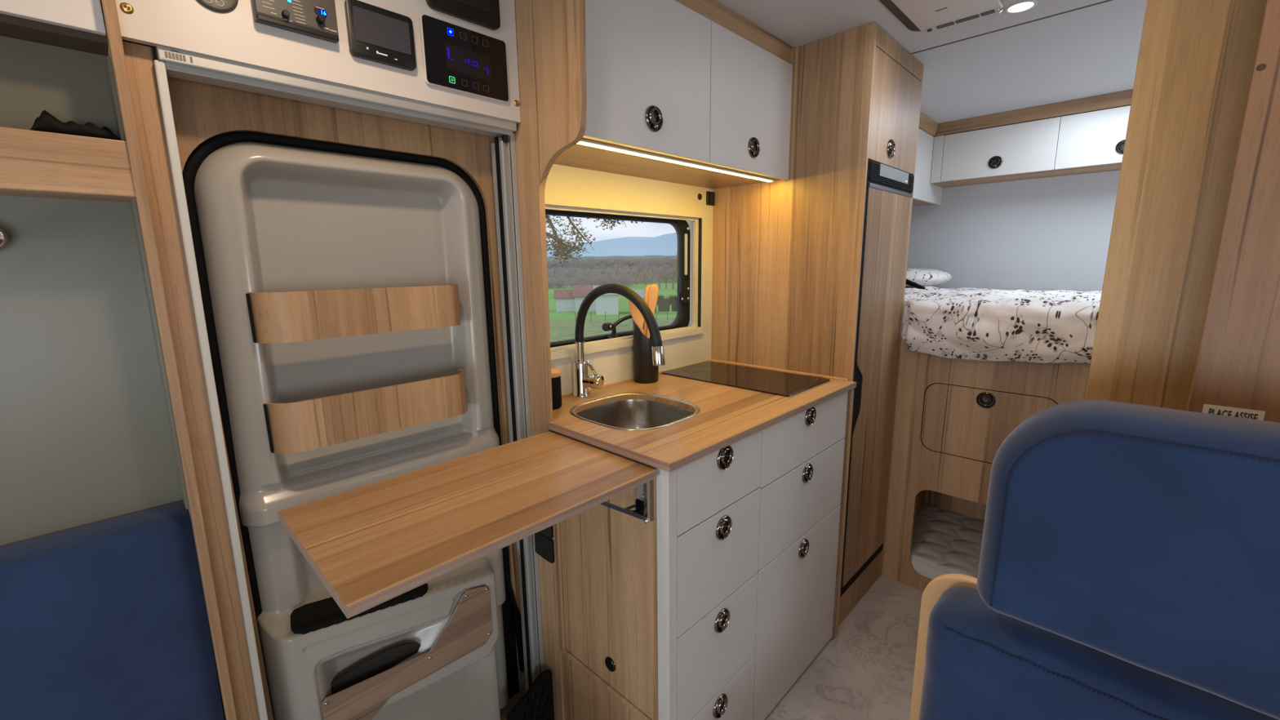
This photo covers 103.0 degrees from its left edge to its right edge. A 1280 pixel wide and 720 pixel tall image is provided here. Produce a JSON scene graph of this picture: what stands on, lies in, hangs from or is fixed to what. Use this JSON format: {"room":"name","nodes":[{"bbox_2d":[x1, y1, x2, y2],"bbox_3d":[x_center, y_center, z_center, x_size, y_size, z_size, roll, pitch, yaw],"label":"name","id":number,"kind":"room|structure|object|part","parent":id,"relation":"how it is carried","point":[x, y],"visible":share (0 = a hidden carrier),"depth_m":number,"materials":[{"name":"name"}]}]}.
{"room":"vehicle interior","nodes":[
{"label":"vehicle interior","id":0,"kind":"room"},
{"bbox_2d":[515,220,688,687],"bbox_3d":[-0.662,0.092,1.169,0.030,2.020,5.900,10,15,43],"label":"wall","id":1,"kind":"structure","parent":0,"point":[521,674],"depth_m":1.60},
{"bbox_2d":[0,226,8,250],"bbox_3d":[-0.865,-0.162,0.671,0.049,0.043,0.043,10,15,43],"label":"coat hook","id":2,"kind":"object","parent":1,"relation":"attached to","point":[3,237],"visible":1,"depth_m":0.67,"materials":[{"name":"silver metal"}]},
{"bbox_2d":[0,13,107,56],"bbox_3d":[-1.469,-0.299,0.002,0.061,0.010,2.047,10,15,43],"label":"trim","id":3,"kind":"structure","parent":1,"relation":"attached to","point":[11,26],"depth_m":0.68,"materials":[{"name":"brown wood"}]},
{"bbox_2d":[0,126,136,202],"bbox_3d":[-1.456,-0.127,0.025,0.089,0.075,2.047,10,15,43],"label":"shelf","id":4,"kind":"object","parent":1,"relation":"attached to","point":[33,163],"depth_m":0.67,"materials":[{"name":"brown wood"}]},
{"bbox_2d":[30,110,120,140],"bbox_3d":[-0.781,-0.322,0.704,0.040,0.035,0.088,10,15,43],"label":"crumpled cloth","id":5,"kind":"object","parent":4,"relation":"on","point":[47,122],"visible":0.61,"depth_m":0.69,"materials":[{"name":"black fabric"}]},
{"bbox_2d":[0,35,182,546],"bbox_3d":[-1.486,0.475,0.177,0.015,1.660,2.047,10,15,43],"label":"wall panel","id":6,"kind":"object","parent":1,"relation":"attached to","point":[86,437],"depth_m":0.75,"materials":[{"name":"grey plastic"}]},
{"bbox_2d":[106,56,189,509],"bbox_3d":[-0.756,-0.093,0.785,0.065,0.670,0.012,10,15,43],"label":"trim","id":7,"kind":"structure","parent":1,"relation":"attached to","point":[108,67],"depth_m":0.77,"materials":[{"name":"brown wood"}]},
{"bbox_2d":[121,39,526,719],"bbox_3d":[-0.569,0.273,1.164,0.014,1.655,0.652,10,15,43],"label":"door frame","id":8,"kind":"structure","parent":1,"relation":"attached to","point":[202,112],"depth_m":1.01,"materials":[{"name":"brown wood"}]},
{"bbox_2d":[153,44,546,719],"bbox_3d":[-0.521,0.295,1.130,0.095,1.632,0.637,10,15,43],"label":"door frame","id":9,"kind":"structure","parent":1,"relation":"attached to","point":[169,62],"depth_m":0.97,"materials":[{"name":"metal"}]},
{"bbox_3d":[-0.722,0.350,0.910,0.060,1.612,0.031,10,15,43],"label":"rail","id":10,"kind":"part","parent":9,"relation":"part of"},
{"bbox_3d":[-0.504,-0.494,0.965,0.034,0.020,0.604,10,15,43],"label":"rail","id":11,"kind":"part","parent":9,"relation":"part of","materials":[{"name":"metal"}]},
{"bbox_3d":[-0.312,0.259,1.360,0.072,1.612,0.012,10,15,43],"label":"rail","id":12,"kind":"part","parent":9,"relation":"part of","materials":[{"name":"metal"}]},
{"bbox_2d":[194,142,508,719],"bbox_3d":[-0.546,0.313,1.150,0.166,1.490,0.554,10,15,43],"label":"door","id":13,"kind":"structure","parent":1,"relation":"in","point":[347,291],"depth_m":1.06,"materials":[{"name":"beige plastic"}]},
{"bbox_3d":[-0.557,-0.103,1.050,0.067,0.091,0.395,10,15,43],"label":"shelf rail","id":14,"kind":"part","parent":13,"relation":"part of","materials":[{"name":"brown wood"}]},
{"bbox_3d":[-0.554,0.100,1.089,0.067,0.096,0.395,10,15,43],"label":"shelf rail","id":15,"kind":"part","parent":13,"relation":"part of","materials":[{"name":"brown wood"}]},
{"bbox_3d":[-0.503,0.691,1.153,0.004,0.245,0.376,10,15,43],"label":"pocket panel","id":16,"kind":"part","parent":13,"relation":"part of","materials":[{"name":"grey plastic"}]},
{"bbox_2d":[182,131,524,719],"bbox_3d":[-0.563,0.297,1.192,0.022,1.507,0.610,10,15,43],"label":"door seal","id":17,"kind":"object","parent":1,"relation":"attached to","point":[204,149],"depth_m":0.98,"materials":[{"name":"black rubber"}]},
{"bbox_2d":[502,581,519,699],"bbox_3d":[-0.609,0.275,1.224,0.015,1.640,0.620,10,15,43],"label":"trim","id":18,"kind":"structure","parent":1,"relation":"attached to","point":[507,606],"depth_m":1.54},
{"bbox_2d":[544,195,705,359],"bbox_3d":[-0.058,-0.270,1.661,0.070,0.448,0.795,10,15,43],"label":"window","id":19,"kind":"structure","parent":1,"relation":"in","point":[559,206],"depth_m":1.76,"materials":[{"name":"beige plastic"}]},
{"bbox_3d":[-0.069,-0.107,1.672,0.038,0.078,0.140,10,15,43],"label":"opening arm","id":20,"kind":"part","parent":19,"relation":"part of","materials":[{"name":"black plastic"}]},
{"bbox_2d":[544,164,713,395],"bbox_3d":[-0.056,-0.261,1.674,0.062,0.659,0.902,10,15,43],"label":"wall panel","id":21,"kind":"object","parent":1,"relation":"attached to","point":[615,365],"depth_m":1.67,"materials":[{"name":"beige paint"}]},
{"bbox_2d":[553,0,795,189],"bbox_3d":[0.053,-0.753,1.467,0.385,0.406,0.902,10,15,43],"label":"upper cabinet","id":22,"kind":"object","parent":1,"relation":"attached to","point":[699,82],"depth_m":1.31,"materials":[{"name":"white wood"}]},
{"bbox_3d":[0.023,-0.676,1.195,0.018,0.348,0.452,10,15,43],"label":"door","id":23,"kind":"part","parent":22,"relation":"part of","materials":[{"name":"white laminate"}]},
{"bbox_3d":[0.060,-0.563,1.497,0.275,0.006,0.902,10,15,43],"label":"board","id":24,"kind":"part","parent":22,"relation":"part of","materials":[{"name":"brown wood"}]},
{"bbox_3d":[0.149,-0.542,1.416,0.022,0.007,0.843,10,15,43],"label":"led strip","id":25,"kind":"part","parent":22,"relation":"part of","materials":[{"name":"white plastic"}]},
{"bbox_3d":[0.174,-0.906,1.316,0.015,0.054,0.902,10,15,43],"label":"moulding","id":26,"kind":"part","parent":22,"relation":"part of","materials":[{"name":"brown wood"}]},
{"bbox_3d":[0.332,-0.739,1.508,0.018,0.348,0.433,10,15,43],"label":"door","id":27,"kind":"part","parent":22,"relation":"part of","materials":[{"name":"white laminate"}]},
{"bbox_2d":[697,193,702,199],"bbox_3d":[0.219,-0.595,1.856,0.004,0.023,0.023,10,15,43],"label":"button","id":28,"kind":"object","parent":1,"relation":"attached to","point":[700,196],"visible":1,"depth_m":1.85,"materials":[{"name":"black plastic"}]},
{"bbox_2d":[706,191,715,205],"bbox_3d":[0.264,-0.601,1.896,0.012,0.048,0.044,10,15,43],"label":"wall switch","id":29,"kind":"object","parent":1,"relation":"attached to","point":[710,196],"visible":1,"depth_m":1.89,"materials":[{"name":"black plastic"}]},
{"bbox_2d":[910,0,1112,53],"bbox_3d":[1.329,-0.961,1.270,2.460,0.040,0.010,10,15,43],"label":"trim","id":30,"kind":"structure","parent":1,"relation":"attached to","point":[1107,0],"depth_m":1.49,"materials":[{"name":"grey plastic"}]},
{"bbox_2d":[499,575,923,719],"bbox_3d":[0.239,1.253,0.515,2.460,0.040,5.900,10,15,43],"label":"floor","id":31,"kind":"structure","parent":0,"point":[867,672],"depth_m":1.66,"materials":[{"name":"plastic"}]},
{"bbox_2d":[0,499,224,719],"bbox_3d":[-1.300,0.867,0.069,0.514,0.925,2.042,10,15,43],"label":"seat","id":32,"kind":"object","parent":31,"relation":"on","point":[104,620],"visible":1,"depth_m":0.77,"materials":[{"name":"blue fabric"}]},
{"bbox_2d":[100,0,237,719],"bbox_3d":[-0.750,0.176,0.842,0.130,1.980,0.036,10,15,43],"label":"partition edge","id":33,"kind":"object","parent":31,"relation":"on","point":[115,46],"visible":0.75,"depth_m":0.76,"materials":[{"name":"brown wood"}]},
{"bbox_2d":[122,40,258,719],"bbox_3d":[-0.754,0.341,0.909,0.084,1.631,0.053,10,15,43],"label":"post","id":34,"kind":"object","parent":31,"relation":"on","point":[140,60],"visible":0.67,"depth_m":0.82,"materials":[{"name":"brown wood"}]},
{"bbox_2d":[506,669,554,719],"bbox_3d":[-0.295,0.966,1.381,0.010,0.215,0.140,10,15,43],"label":"step","id":35,"kind":"structure","parent":31,"relation":"on","point":[544,681],"depth_m":1.38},
{"bbox_2d":[512,0,586,719],"bbox_3d":[-0.214,0.092,1.250,0.322,1.979,0.015,10,15,43],"label":"end panel","id":36,"kind":"object","parent":31,"relation":"on","point":[550,34],"visible":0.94,"depth_m":1.15,"materials":[{"name":"brown wood"}]},
{"bbox_2d":[534,525,554,563],"bbox_3d":[-0.259,0.460,1.351,0.088,0.140,0.008,10,15,43],"label":"socket","id":37,"kind":"object","parent":36,"relation":"attached to","point":[544,543],"visible":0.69,"depth_m":1.34,"materials":[{"name":"black plastic"}]},
{"bbox_2d":[551,388,853,719],"bbox_3d":[0.180,0.565,1.598,0.568,0.909,0.916,10,15,43],"label":"base cabinet","id":38,"kind":"object","parent":31,"relation":"on","point":[713,607],"visible":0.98,"depth_m":1.26,"materials":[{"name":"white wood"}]},
{"bbox_2d":[277,431,657,618],"bbox_3d":[-0.287,0.297,0.955,0.361,0.121,0.572,10,15,43],"label":"folding table","id":39,"kind":"object","parent":38,"relation":"attached to","point":[370,545],"visible":1,"depth_m":0.86,"materials":[{"name":"brown wood"}]},
{"bbox_3d":[-0.046,0.290,1.001,0.151,0.101,0.008,-8,13,-33],"label":"diagonal arm","id":40,"kind":"part","parent":39,"relation":"part of","materials":[{"name":"metal"}]},
{"bbox_3d":[-0.017,0.309,1.040,0.006,0.032,0.057,7,13,37],"label":"locking lever","id":41,"kind":"part","parent":39,"relation":"part of","materials":[{"name":"black plastic"}]},
{"bbox_3d":[0.004,0.262,1.058,0.020,0.061,0.010,10,15,43],"label":"mounting plate","id":42,"kind":"part","parent":39,"relation":"part of","materials":[{"name":"metal"}]},
{"bbox_3d":[-0.090,0.507,1.207,0.351,0.624,0.006,10,15,43],"label":"moulding","id":43,"kind":"part","parent":38,"relation":"part of","materials":[{"name":"brown wood"}]},
{"bbox_3d":[-0.137,0.629,1.292,0.505,0.906,0.014,10,15,43],"label":"panel","id":44,"kind":"part","parent":38,"relation":"part of","materials":[{"name":"brown wood"}]},
{"bbox_2d":[548,359,856,472],"bbox_3d":[0.171,0.107,1.513,0.574,0.024,0.921,10,15,43],"label":"countertop","id":45,"kind":"structure","parent":38,"relation":"on","point":[727,415],"depth_m":1.31,"materials":[{"name":"brown wood"}]},
{"bbox_2d":[551,368,561,409],"bbox_3d":[-0.244,0.079,1.386,0.060,0.102,0.060,10,15,43],"label":"storage jar","id":46,"kind":"object","parent":45,"relation":"on","point":[555,373],"visible":0.44,"depth_m":1.37,"materials":[{"name":"black"}]},
{"bbox_3d":[-0.245,0.036,1.377,0.060,0.014,0.060,10,15,43],"label":"wooden lid","id":47,"kind":"part","parent":46,"relation":"part of","materials":[{"name":"brown wood"}]},
{"bbox_2d":[572,283,665,397],"bbox_3d":[-0.065,-0.041,1.391,0.354,0.332,0.080,10,15,43],"label":"tap","id":48,"kind":"object","parent":45,"relation":"on","point":[582,380],"visible":1,"depth_m":1.43,"materials":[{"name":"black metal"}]},
{"bbox_2d":[572,341,590,397],"bbox_3d":[-0.176,0.026,1.506,0.052,0.161,0.052,10,15,43],"label":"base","id":49,"kind":"object","parent":48,"relation":"attached to","point":[581,377],"depth_m":1.49,"materials":[{"name":"silver metal"}]},
{"bbox_3d":[-0.138,0.025,1.462,0.010,0.065,0.063,3,11,20],"label":"lever","id":50,"kind":"part","parent":48,"relation":"part of","materials":[{"name":"silver metal"}]},
{"bbox_2d":[569,392,700,431],"bbox_3d":[-0.013,0.201,1.373,0.310,0.144,0.300,10,15,43],"label":"sink","id":51,"kind":"object","parent":45,"relation":"in","point":[633,415],"visible":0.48,"depth_m":1.49,"materials":[{"name":"metal"}]},
{"bbox_2d":[632,319,658,383],"bbox_3d":[0.019,-0.038,1.672,0.082,0.219,0.082,10,15,43],"label":"utensil holder","id":52,"kind":"object","parent":45,"relation":"on","point":[644,371],"visible":0.73,"depth_m":1.65,"materials":[{"name":"black ceramic"}]},
{"bbox_2d":[628,299,644,333],"bbox_3d":[0.006,-0.083,1.643,0.082,0.273,0.019,-4,11,-16],"label":"wooden spoon","id":53,"kind":"object","parent":52,"relation":"in","point":[637,316],"visible":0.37,"depth_m":1.63,"materials":[{"name":"brown wood"}]},
{"bbox_2d":[644,287,648,336],"bbox_3d":[0.019,-0.096,1.683,0.013,0.283,0.035,10,15,43],"label":"wooden fork","id":54,"kind":"object","parent":52,"relation":"in","point":[646,290],"visible":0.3,"depth_m":1.67,"materials":[{"name":"brown wood"}]},
{"bbox_2d":[643,284,650,335],"bbox_3d":[0.018,-0.100,1.681,0.009,0.292,0.062,10,15,43],"label":"wooden spatula","id":55,"kind":"object","parent":52,"relation":"in","point":[648,286],"visible":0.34,"depth_m":1.67,"materials":[{"name":"brown wood"}]},
{"bbox_2d":[646,284,658,338],"bbox_3d":[0.031,-0.101,1.678,0.066,0.295,0.018,-8,13,-33],"label":"wooden spatula","id":56,"kind":"object","parent":52,"relation":"in","point":[653,291],"visible":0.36,"depth_m":1.67,"materials":[{"name":"brown wood"}]},
{"bbox_2d":[662,360,830,396],"bbox_3d":[0.348,0.055,1.734,0.495,0.004,0.284,10,15,43],"label":"cooktop","id":57,"kind":"object","parent":45,"relation":"in","point":[768,381],"visible":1,"depth_m":1.70,"materials":[{"name":"black glass"}]},
{"bbox_3d":[0.190,0.699,1.244,0.018,0.242,0.326,10,15,43],"label":"drawer","id":58,"kind":"part","parent":38,"relation":"part of","materials":[{"name":"white laminate"}]},
{"bbox_3d":[0.187,0.461,1.199,0.018,0.236,0.326,10,15,43],"label":"drawer","id":59,"kind":"part","parent":38,"relation":"part of","materials":[{"name":"white laminate"}]},
{"bbox_3d":[0.184,0.267,1.162,0.018,0.152,0.326,10,15,43],"label":"drawer","id":60,"kind":"part","parent":38,"relation":"part of","materials":[{"name":"white laminate"}]},
{"bbox_3d":[0.193,0.944,1.290,0.018,0.252,0.326,10,15,43],"label":"drawer","id":61,"kind":"part","parent":38,"relation":"part of","materials":[{"name":"white laminate"}]},
{"bbox_3d":[0.487,0.763,1.566,0.018,0.498,0.515,10,15,43],"label":"drawer","id":62,"kind":"part","parent":38,"relation":"part of","materials":[{"name":"white laminate"}]},
{"bbox_3d":[0.482,0.403,1.498,0.018,0.229,0.515,10,15,43],"label":"drawer","id":63,"kind":"part","parent":38,"relation":"part of","materials":[{"name":"white laminate"}]},
{"bbox_3d":[0.479,0.209,1.461,0.018,0.158,0.515,10,15,43],"label":"drawer","id":64,"kind":"part","parent":38,"relation":"part of","materials":[{"name":"white laminate"}]},
{"bbox_2d":[711,22,924,626],"bbox_3d":[0.628,-0.064,2.014,0.629,1.979,0.470,10,15,43],"label":"tall cabinet","id":65,"kind":"object","parent":31,"relation":"on","point":[787,254],"visible":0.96,"depth_m":1.68,"materials":[{"name":"brown wood"}]},
{"bbox_3d":[0.466,-0.032,1.855,0.622,1.979,0.010,10,15,43],"label":"panel","id":66,"kind":"part","parent":65,"relation":"part of","materials":[{"name":"brown wood"}]},
{"bbox_2d":[840,159,914,597],"bbox_3d":[0.825,0.089,1.850,0.074,1.486,0.446,10,15,43],"label":"refrigerator","id":67,"kind":"object","parent":65,"relation":"in","point":[889,190],"visible":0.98,"depth_m":1.80,"materials":[{"name":"brown wood"}]},
{"bbox_3d":[0.830,-0.792,1.665,0.018,0.310,0.442,10,15,43],"label":"door","id":68,"kind":"part","parent":65,"relation":"part of","materials":[{"name":"brown wood"}]},
{"bbox_3d":[0.783,-0.098,2.179,0.618,1.979,0.012,10,15,43],"label":"panel","id":69,"kind":"part","parent":65,"relation":"part of","materials":[{"name":"brown wood"}]},
{"bbox_2d":[881,338,1090,591],"bbox_3d":[1.711,0.326,2.175,1.940,1.125,1.170,10,15,43],"label":"bed","id":70,"kind":"object","parent":31,"relation":"on","point":[953,416],"visible":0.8,"depth_m":1.90,"materials":[{"name":"brown wood"}]},
{"bbox_2d":[910,503,984,579],"bbox_3d":[1.446,0.823,2.035,0.690,0.144,0.430,10,15,43],"label":"pad","id":71,"kind":"object","parent":70,"relation":"on","point":[944,542],"visible":0.32,"depth_m":2.14,"materials":[{"name":"grey fabric"}]},
{"bbox_2d":[901,285,1102,364],"bbox_3d":[1.689,-0.172,2.057,1.930,0.232,1.236,10,15,43],"label":"duvet","id":72,"kind":"object","parent":70,"relation":"on","point":[971,323],"visible":0.41,"depth_m":1.74,"materials":[{"name":"fabric"}]},
{"bbox_2d":[905,279,925,289],"bbox_3d":[1.139,-0.352,2.204,0.029,0.085,0.209,-7,12,-30],"label":"strap","id":73,"kind":"object","parent":72,"relation":"on","point":[908,282],"visible":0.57,"depth_m":2.16,"materials":[{"name":"black fabric"}]},
{"bbox_2d":[905,268,951,287],"bbox_3d":[1.418,-0.453,2.796,0.480,0.100,0.440,10,15,43],"label":"floral pillow","id":74,"kind":"object","parent":72,"relation":"on","point":[922,277],"visible":0.37,"depth_m":2.57,"materials":[{"name":"fabric"}]},
{"bbox_2d":[909,400,1279,719],"bbox_3d":[0.669,0.654,0.544,0.825,1.114,0.510,10,15,43],"label":"passenger seat","id":75,"kind":"object","parent":31,"relation":"on","point":[1129,566],"visible":1,"depth_m":0.66,"materials":[{"name":"blue fabric"}]},
{"bbox_2d":[918,586,1279,719],"bbox_3d":[0.781,0.603,0.664,0.742,0.328,0.132,10,15,43],"label":"cushion","id":76,"kind":"object","parent":75,"relation":"on","point":[982,663],"depth_m":0.77,"materials":[{"name":"blue fabric"}]},
{"bbox_2d":[1186,0,1279,422],"bbox_3d":[1.265,0.226,0.440,1.110,1.979,0.017,10,15,43],"label":"wood panel","id":77,"kind":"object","parent":31,"relation":"on","point":[1237,364],"depth_m":0.74,"materials":[{"name":"brown wood"}]},
{"bbox_2d":[1084,0,1266,410],"bbox_3d":[1.277,0.207,0.540,1.234,1.979,0.018,10,15,43],"label":"wooden post","id":78,"kind":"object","parent":77,"relation":"in","point":[1196,58],"depth_m":0.83,"materials":[{"name":"brown wood"}]},
{"bbox_2d":[1201,404,1265,420],"bbox_3d":[0.892,0.085,0.768,0.061,0.028,0.002,10,15,43],"label":"sticker","id":79,"kind":"object","parent":77,"relation":"attached to","point":[1208,409],"visible":0.56,"depth_m":0.77,"materials":[{"name":"grey paper"}]},
{"bbox_2d":[715,0,1146,124],"bbox_3d":[0.213,-0.732,0.139,2.460,0.040,5.900,10,15,43],"label":"ceiling","id":80,"kind":"structure","parent":0,"point":[1093,51],"depth_m":1.63,"materials":[{"name":"white paint"}]},
{"bbox_2d":[0,0,106,35],"bbox_3d":[-1.444,-0.472,-0.057,0.012,0.352,2.047,10,15,43],"label":"flap","id":81,"kind":"object","parent":80,"relation":"attached to","point":[86,15],"visible":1,"depth_m":0.66,"materials":[{"name":"white laminate"}]},
{"bbox_2d":[115,0,520,123],"bbox_3d":[-0.505,-0.670,0.909,0.018,0.348,0.648,10,15,43],"label":"fascia","id":82,"kind":"object","parent":80,"relation":"attached to","point":[186,25],"visible":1,"depth_m":0.87,"materials":[{"name":"white plastic"}]},
{"bbox_2d":[195,0,238,13],"bbox_3d":[-0.645,-0.561,0.769,0.006,0.062,0.062,10,15,43],"label":"socket","id":83,"kind":"object","parent":82,"relation":"attached to","point":[217,6],"visible":1,"depth_m":0.78,"materials":[{"name":"grey plastic"}]},
{"bbox_2d":[251,0,338,43],"bbox_3d":[-0.562,-0.593,0.831,0.032,0.103,0.118,10,15,43],"label":"control panel","id":84,"kind":"object","parent":82,"relation":"attached to","point":[317,19],"visible":1,"depth_m":0.84,"materials":[{"name":"grey plastic"}]},
{"bbox_3d":[-0.569,-0.556,0.819,0.010,0.011,0.011,10,15,43],"label":"knob","id":85,"kind":"part","parent":84,"relation":"part of","materials":[{"name":"black plastic"}]},
{"bbox_3d":[-0.533,-0.570,0.851,0.013,0.012,0.012,10,15,43],"label":"knob","id":86,"kind":"part","parent":84,"relation":"part of","materials":[{"name":"black plastic"}]},
{"bbox_2d":[344,0,416,71],"bbox_3d":[-0.474,-0.595,0.936,0.013,0.092,0.115,10,15,43],"label":"screen","id":87,"kind":"object","parent":82,"relation":"attached to","point":[376,34],"visible":1,"depth_m":0.93,"materials":[{"name":"black plastic"}]},
{"bbox_2d":[426,0,500,30],"bbox_3d":[-0.358,-0.755,1.031,0.013,0.120,0.157,10,15,43],"label":"display","id":88,"kind":"object","parent":82,"relation":"attached to","point":[483,13],"visible":1,"depth_m":1.05,"materials":[{"name":"black plastic"}]},
{"bbox_2d":[418,13,508,102],"bbox_3d":[-0.358,-0.619,1.056,0.011,0.125,0.186,10,15,43],"label":"display","id":89,"kind":"object","parent":82,"relation":"attached to","point":[456,58],"visible":1,"depth_m":1.04,"materials":[{"name":"black plastic"}]},
{"bbox_2d":[879,0,1002,31],"bbox_3d":[0.692,-0.914,1.239,0.226,0.024,0.610,10,15,43],"label":"rooflight","id":90,"kind":"object","parent":80,"relation":"attached to","point":[923,15],"visible":1,"depth_m":1.37,"materials":[{"name":"white plastic"}]},
{"bbox_2d":[1004,0,1038,13],"bbox_3d":[1.031,-0.956,1.379,0.074,0.004,0.074,10,15,43],"label":"recessed light","id":91,"kind":"object","parent":80,"relation":"in","point":[1025,5],"visible":1,"depth_m":1.38,"materials":[{"name":"white plastic"}]},
{"bbox_2d":[906,135,1120,291],"bbox_3d":[2.270,-0.158,2.391,2.450,1.980,0.030,10,15,43],"label":"wall","id":92,"kind":"structure","parent":0,"point":[1049,233],"depth_m":2.60,"materials":[{"name":"white paint"}]},
{"bbox_2d":[911,111,942,206],"bbox_3d":[1.137,-0.979,2.490,0.378,0.373,1.167,10,15,43],"label":"upper cabinet","id":93,"kind":"object","parent":92,"relation":"attached to","point":[925,193],"visible":0.22,"depth_m":2.54,"materials":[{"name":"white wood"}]},
{"bbox_3d":[1.169,-1.097,2.253,0.037,0.053,0.911,10,15,43],"label":"moulding","id":94,"kind":"part","parent":93,"relation":"part of","materials":[{"name":"brown wood"}]},
{"bbox_2d":[930,89,1133,187],"bbox_3d":[2.199,-0.963,2.091,1.734,0.282,0.260,10,15,43],"label":"upper cabinet","id":95,"kind":"object","parent":92,"relation":"attached to","point":[1084,135],"visible":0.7,"depth_m":2.33,"materials":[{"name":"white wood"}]},
{"bbox_3d":[1.702,-0.994,2.430,0.454,0.222,0.017,10,15,43],"label":"door","id":96,"kind":"part","parent":95,"relation":"part of","materials":[{"name":"white laminate"}]},
{"bbox_3d":[2.121,-1.060,1.993,1.734,0.053,0.040,10,15,43],"label":"moulding","id":97,"kind":"part","parent":95,"relation":"part of","materials":[{"name":"brown wood"}]},
{"bbox_3d":[2.029,-0.939,2.119,0.452,0.222,0.017,10,15,43],"label":"door","id":98,"kind":"part","parent":95,"relation":"part of","materials":[{"name":"white laminate"}]},
{"label":"outside","id":99,"kind":"structure","parent":0,"visible":0},
{"bbox_2d":[546,255,677,342],"bbox_3d":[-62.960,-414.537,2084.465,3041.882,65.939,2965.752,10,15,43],"label":"ground","id":100,"kind":"structure","parent":99,"point":[562,324],"depth_m":76.38,"materials":[{"name":"green plant"}]},
{"bbox_2d":[553,285,595,311],"bbox_3d":[-11.409,-11.295,94.221,13.212,4.960,11.619,10,15,43],"label":"house","id":101,"kind":"structure","parent":100,"relation":"on","point":[566,300],"depth_m":90.70,"materials":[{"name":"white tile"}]},
{"bbox_2d":[580,262,594,278],"bbox_3d":[-27.115,-43.539,257.961,8.931,11.477,7.444,10,15,43],"label":"bare tree","id":102,"kind":"object","parent":100,"relation":"on","point":[585,264],"visible":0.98,"depth_m":257.49,"materials":[{"name":"brown plant"}]},
{"bbox_2d":[547,271,638,288],"bbox_3d":[-24.535,-33.689,215.455,47.856,7.107,55.177,10,15,43],"label":"hedgerow","id":103,"kind":"object","parent":100,"relation":"on","point":[604,280],"visible":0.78,"depth_m":207.91,"materials":[{"name":"plant"}]},
{"bbox_2d":[545,214,642,266],"bbox_3d":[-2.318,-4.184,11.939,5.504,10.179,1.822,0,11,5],"label":"oak tree","id":104,"kind":"object","parent":100,"relation":"on","point":[560,242],"visible":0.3,"depth_m":11.71,"materials":[{"name":"green plant"}]},
{"bbox_2d":[593,285,620,315],"bbox_3d":[-5.312,-9.600,81.951,4.221,4.801,9.800,-1,11,-4],"label":"barn","id":105,"kind":"object","parent":100,"relation":"on","point":[607,303],"visible":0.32,"depth_m":77.61,"materials":[{"name":"white paint"}]},
{"bbox_2d":[546,261,677,284],"bbox_3d":[-16.516,-60.045,346.616,189.443,14.699,187.962,10,15,43],"label":"woodland","id":106,"kind":"object","parent":100,"relation":"on","point":[623,271],"visible":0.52,"depth_m":290.43,"materials":[{"name":"plant"}]},
{"bbox_2d":[546,256,677,270],"bbox_3d":[-44.148,-210.616,1097.474,477.954,30.906,524.148,10,15,43],"label":"woodland","id":107,"kind":"object","parent":100,"relation":"on","point":[607,261],"visible":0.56,"depth_m":954.83,"materials":[{"name":"plant"}]},
{"bbox_2d":[609,264,621,279],"bbox_3d":[-11.504,-41.097,245.441,6.231,10.574,4.858,10,15,43],"label":"bare tree","id":108,"kind":"object","parent":100,"relation":"on","point":[613,268],"visible":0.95,"depth_m":245.34,"materials":[{"name":"brown plant"}]},
{"bbox_2d":[635,265,644,284],"bbox_3d":[0.404,-40.527,241.779,4.946,10.382,3.941,10,15,43],"label":"bare tree","id":109,"kind":"object","parent":100,"relation":"on","point":[640,268],"visible":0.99,"depth_m":241.95,"materials":[{"name":"plant"}]},
{"bbox_2d":[636,258,654,284],"bbox_3d":[3.350,-42.648,246.711,7.524,12.750,8.711,10,15,43],"label":"bare tree","id":110,"kind":"object","parent":100,"relation":"on","point":[654,259],"visible":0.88,"depth_m":246.18,"materials":[{"name":"brown plant"}]},
{"bbox_2d":[645,266,657,284],"bbox_3d":[5.867,-41.722,251.340,6.487,9.274,7.148,10,15,43],"label":"bare tree","id":111,"kind":"object","parent":100,"relation":"on","point":[651,267],"visible":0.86,"depth_m":250.79,"materials":[{"name":"brown plant"}]},
{"bbox_2d":[629,289,677,313],"bbox_3d":[2.347,-9.503,83.158,8.800,3.961,7.800,-1,11,0],"label":"shed","id":112,"kind":"object","parent":100,"relation":"on","point":[663,304],"visible":0.34,"depth_m":79.77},
{"bbox_2d":[650,257,668,288],"bbox_3d":[7.762,-32.214,187.751,6.073,12.259,5.122,10,15,43],"label":"bare tree","id":113,"kind":"object","parent":100,"relation":"on","point":[662,266],"visible":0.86,"depth_m":187.42,"materials":[{"name":"plant"}]},
{"bbox_2d":[656,266,673,288],"bbox_3d":[8.940,-29.458,182.704,5.504,8.496,5.902,10,15,43],"label":"bare tree","id":114,"kind":"object","parent":100,"relation":"on","point":[665,267],"visible":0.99,"depth_m":183.12,"materials":[{"name":"brown plant"}]},
{"bbox_2d":[656,293,677,304],"bbox_3d":[7.037,-12.949,108.841,11.704,2.737,11.802,10,15,43],"label":"hedgerow","id":115,"kind":"object","parent":100,"relation":"on","point":[660,297],"visible":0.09,"depth_m":108.03,"materials":[{"name":"green plant"}]},
{"bbox_2d":[671,258,677,288],"bbox_3d":[13.055,-29.425,175.237,5.634,10.826,3.560,10,15,43],"label":"bare tree","id":116,"kind":"object","parent":100,"relation":"on","point":[675,268],"visible":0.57,"depth_m":175.08,"materials":[{"name":"plant"}]},
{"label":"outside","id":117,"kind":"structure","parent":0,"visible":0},
{"bbox_2d":[546,232,677,257],"bbox_3d":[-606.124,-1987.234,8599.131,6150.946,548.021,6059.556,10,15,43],"label":"hills","id":118,"kind":"structure","parent":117,"point":[664,244],"depth_m":6532.24,"materials":[{"name":"blue"}]}
]}

